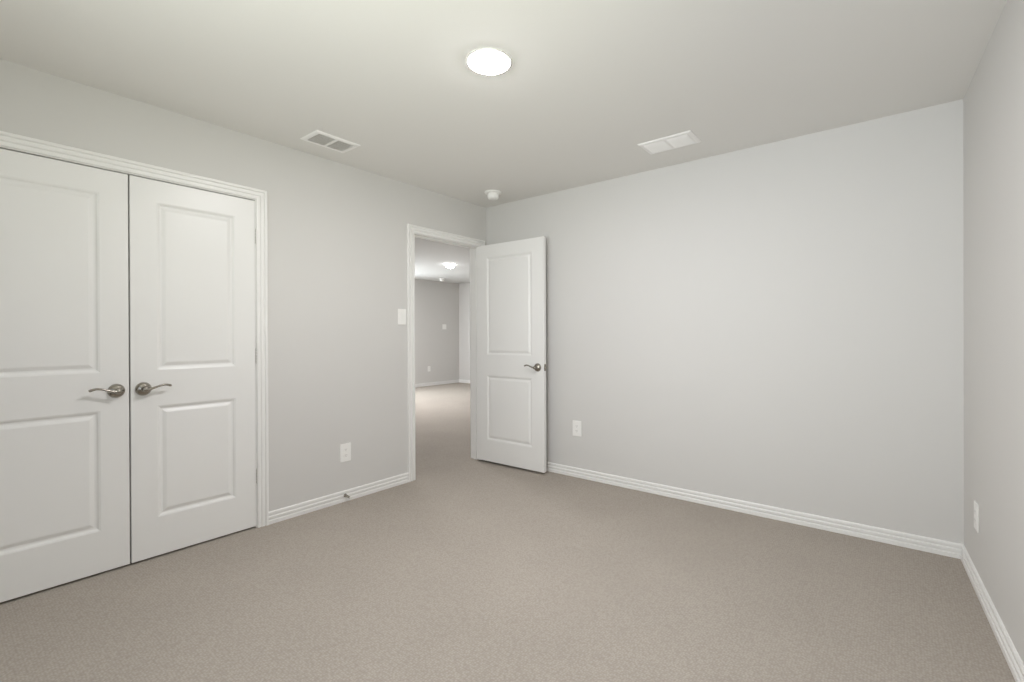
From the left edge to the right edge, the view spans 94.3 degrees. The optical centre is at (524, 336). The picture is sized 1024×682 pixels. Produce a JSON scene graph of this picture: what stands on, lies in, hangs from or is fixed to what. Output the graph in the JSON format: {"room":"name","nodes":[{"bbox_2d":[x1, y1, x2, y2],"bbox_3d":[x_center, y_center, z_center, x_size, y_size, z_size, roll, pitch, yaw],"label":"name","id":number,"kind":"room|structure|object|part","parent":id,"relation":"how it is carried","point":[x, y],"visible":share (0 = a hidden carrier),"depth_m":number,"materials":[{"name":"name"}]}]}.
{"room":"empty bedroom","nodes":[
{"label":"empty bedroom","id":0,"kind":"room"},
{"bbox_2d":[0,59,485,511],"bbox_3d":[-0.173,-0.136,4.977,0.115,2.640,9.520,0,0,38],"label":"wall","id":1,"kind":"structure","parent":0,"point":[337,232],"depth_m":3.24,"materials":[{"name":"white paint"}]},
{"bbox_2d":[0,148,129,602],"bbox_3d":[-2.244,0.174,2.219,0.095,2.026,0.624,0,0,38],"label":"door","id":2,"kind":"structure","parent":1,"relation":"in","point":[65,483],"depth_m":2.27,"materials":[{"name":"white paint"}]},
{"bbox_3d":[-2.091,0.272,2.356,0.022,0.034,0.112,0,0,38],"label":"lever","id":3,"kind":"part","parent":2,"relation":"part of","materials":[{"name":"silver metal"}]},
{"bbox_3d":[-2.069,0.280,2.413,0.060,0.072,0.072,0,0,38],"label":"handle","id":4,"kind":"part","parent":2,"relation":"part of","materials":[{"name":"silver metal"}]},
{"bbox_2d":[0,131,268,527],"bbox_3d":[-2.097,0.142,2.505,0.134,2.112,1.369,0,0,38],"label":"door frame","id":5,"kind":"structure","parent":1,"relation":"attached to","point":[10,140],"depth_m":2.96,"materials":[{"name":"white paint"}]},
{"bbox_2d":[128,175,257,562],"bbox_3d":[-1.855,0.172,2.716,0.095,2.026,0.624,0,0,38],"label":"door","id":6,"kind":"structure","parent":1,"relation":"in","point":[193,354],"depth_m":2.68,"materials":[{"name":"white paint"}]},
{"bbox_3d":[-2.001,0.279,2.501,0.060,0.072,0.072,0,0,38],"label":"handle","id":7,"kind":"part","parent":6,"relation":"part of","materials":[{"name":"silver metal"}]},
{"bbox_3d":[-1.951,0.271,2.535,0.022,0.034,0.112,0,0,38],"label":"lever","id":8,"kind":"part","parent":6,"relation":"part of","materials":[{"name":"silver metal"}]},
{"bbox_2d":[269,472,408,524],"bbox_3d":[-1.289,1.154,3.444,0.016,0.077,1.100,0,0,38],"label":"baseboard","id":9,"kind":"structure","parent":1,"relation":"attached to","point":[278,515],"depth_m":3.36,"materials":[{"name":"white paint"}]},
{"bbox_2d":[340,443,350,462],"bbox_3d":[-1.298,0.842,3.439,0.008,0.130,0.085,0,0,38],"label":"wall outlet","id":10,"kind":"object","parent":1,"relation":"attached to","point":[345,449],"visible":1,"depth_m":3.44,"materials":[{"name":"white plastic"}]},
{"bbox_2d":[398,309,405,324],"bbox_3d":[-0.990,-0.157,3.832,0.010,0.126,0.080,0,0,38],"label":"light switch","id":11,"kind":"object","parent":1,"relation":"attached to","point":[401,312],"visible":1,"depth_m":3.83,"materials":[{"name":"white plastic"}]},
{"bbox_2d":[407,224,484,481],"bbox_3d":[-0.720,0.133,4.276,0.150,2.111,0.920,0,0,38],"label":"door frame","id":12,"kind":"structure","parent":1,"relation":"attached to","point":[411,229],"depth_m":4.02,"materials":[{"name":"white paint"}]},
{"bbox_2d":[477,236,545,472],"bbox_3d":[-0.137,0.158,4.291,0.795,2.015,0.155,0,0,37],"label":"door","id":13,"kind":"structure","parent":1,"relation":"in","point":[511,276],"depth_m":4.25,"materials":[{"name":"white paint"}]},
{"bbox_3d":[0.093,0.268,4.057,0.072,0.072,0.060,0,0,37],"label":"handle","id":14,"kind":"part","parent":13,"relation":"part of","materials":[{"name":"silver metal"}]},
{"bbox_2d":[415,279,458,383],"bbox_3d":[-3.889,-0.063,9.315,0.115,2.500,7.270,0,0,38],"label":"wall","id":15,"kind":"structure","parent":0,"point":[436,303],"depth_m":11.44,"materials":[{"name":"white paint"}]},
{"bbox_2d":[415,379,458,386],"bbox_3d":[-3.802,1.148,9.317,0.016,0.077,6.940,0,0,38],"label":"baseboard","id":16,"kind":"structure","parent":15,"relation":"attached to","point":[448,381],"depth_m":11.45,"materials":[{"name":"white paint"}]},
{"bbox_2d":[415,237,469,283],"bbox_3d":[-1.734,-1.387,7.621,5.600,0.140,7.270,0,0,38],"label":"ceiling","id":17,"kind":"structure","parent":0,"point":[431,257],"depth_m":8.39,"materials":[{"name":"white paint"}]},
{"bbox_2d":[445,263,455,267],"bbox_3d":[-1.371,-1.283,8.709,0.200,0.074,0.200,0,0,38],"label":"ceiling light","id":18,"kind":"object","parent":17,"relation":"attached to","point":[448,265],"visible":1,"depth_m":8.64,"materials":[{"name":"white glass"}]},
{"bbox_2d":[459,283,469,379],"bbox_3d":[0.521,-0.082,10.406,5.485,2.500,0.115,0,0,38],"label":"wall","id":19,"kind":"structure","parent":0,"point":[464,288],"depth_m":11.93,"materials":[{"name":"white paint"}]},
{"bbox_2d":[459,379,469,382],"bbox_3d":[0.485,1.130,10.357,5.485,0.077,0.016,0,0,38],"label":"baseboard","id":20,"kind":"structure","parent":19,"relation":"attached to","point":[460,380],"depth_m":11.92,"materials":[{"name":"white paint"}]},
{"bbox_2d":[0,0,1006,207],"bbox_3d":[-0.073,-1.346,1.691,4.102,0.200,4.480,0,0,38],"label":"ceiling","id":21,"kind":"structure","parent":0,"point":[586,83],"depth_m":2.21,"materials":[{"name":"white paint"}]},
{"bbox_2d":[300,130,360,152],"bbox_3d":[-1.244,-1.239,3.045,0.205,0.013,0.300,0,0,38],"label":"ceiling vent","id":22,"kind":"object","parent":21,"relation":"in","point":[317,137],"visible":1,"depth_m":3.03,"materials":[{"name":"white metal"}]},
{"bbox_2d":[466,48,511,74],"bbox_3d":[-0.162,-1.240,2.155,0.206,0.014,0.206,0,0,38],"label":"recessed light","id":23,"kind":"object","parent":21,"relation":"in","point":[486,61],"visible":1,"depth_m":2.13,"materials":[{"name":"white plastic"}]},
{"bbox_2d":[485,190,501,199],"bbox_3d":[-0.276,-1.219,4.130,0.148,0.064,0.148,0,0,38],"label":"smoke detector","id":24,"kind":"object","parent":21,"relation":"attached to","point":[491,194],"visible":1,"depth_m":4.09,"materials":[{"name":"white plastic"}]},
{"bbox_2d":[637,130,701,153],"bbox_3d":[0.936,-1.247,3.078,0.345,0.013,0.212,0,0,38],"label":"ceiling vent","id":25,"kind":"object","parent":21,"relation":"in","point":[686,138],"visible":1,"depth_m":3.05,"materials":[{"name":"white metal"}]},
{"bbox_2d":[0,383,1015,681],"bbox_3d":[-0.759,1.245,5.443,9.815,0.120,9.520,0,0,38],"label":"floor","id":26,"kind":"structure","parent":0,"point":[468,569],"depth_m":2.15,"materials":[{"name":"carpet"}]},
{"bbox_2d":[486,99,963,543],"bbox_3d":[1.021,-0.035,3.614,3.446,2.438,0.115,0,0,38],"label":"wall","id":27,"kind":"structure","parent":0,"point":[780,324],"depth_m":3.06,"materials":[{"name":"white paint"}]},
{"bbox_2d":[573,420,580,436],"bbox_3d":[0.438,0.777,3.996,0.085,0.130,0.008,0,0,38],"label":"wall outlet","id":28,"kind":"object","parent":27,"relation":"attached to","point":[576,424],"visible":1,"depth_m":3.99,"materials":[{"name":"white plastic"}]},
{"bbox_2d":[546,462,962,558],"bbox_3d":[0.977,1.145,3.571,3.426,0.077,0.016,0,0,38],"label":"baseboard","id":29,"kind":"structure","parent":27,"relation":"attached to","point":[931,545],"depth_m":3.05,"materials":[{"name":"white paint"}]},
{"bbox_2d":[963,0,1023,663],"bbox_3d":[1.151,-0.029,0.747,0.116,2.438,4.480,0,0,35],"label":"wall","id":30,"kind":"structure","parent":0,"point":[993,101],"depth_m":1.91,"materials":[{"name":"white paint"}]},
{"bbox_2d":[974,500,978,532],"bbox_3d":[2.125,0.848,2.236,0.008,0.130,0.085,0,0,35],"label":"wall outlet","id":31,"kind":"object","parent":30,"relation":"attached to","point":[976,506],"visible":1,"depth_m":2.22,"materials":[{"name":"white plastic"}]},
{"bbox_2d":[960,544,1023,681],"bbox_3d":[1.107,1.152,0.796,0.018,0.077,4.230,0,0,35],"label":"baseboard","id":32,"kind":"structure","parent":30,"relation":"attached to","point":[1009,651],"depth_m":1.89,"materials":[{"name":"white paint"}]}
]}

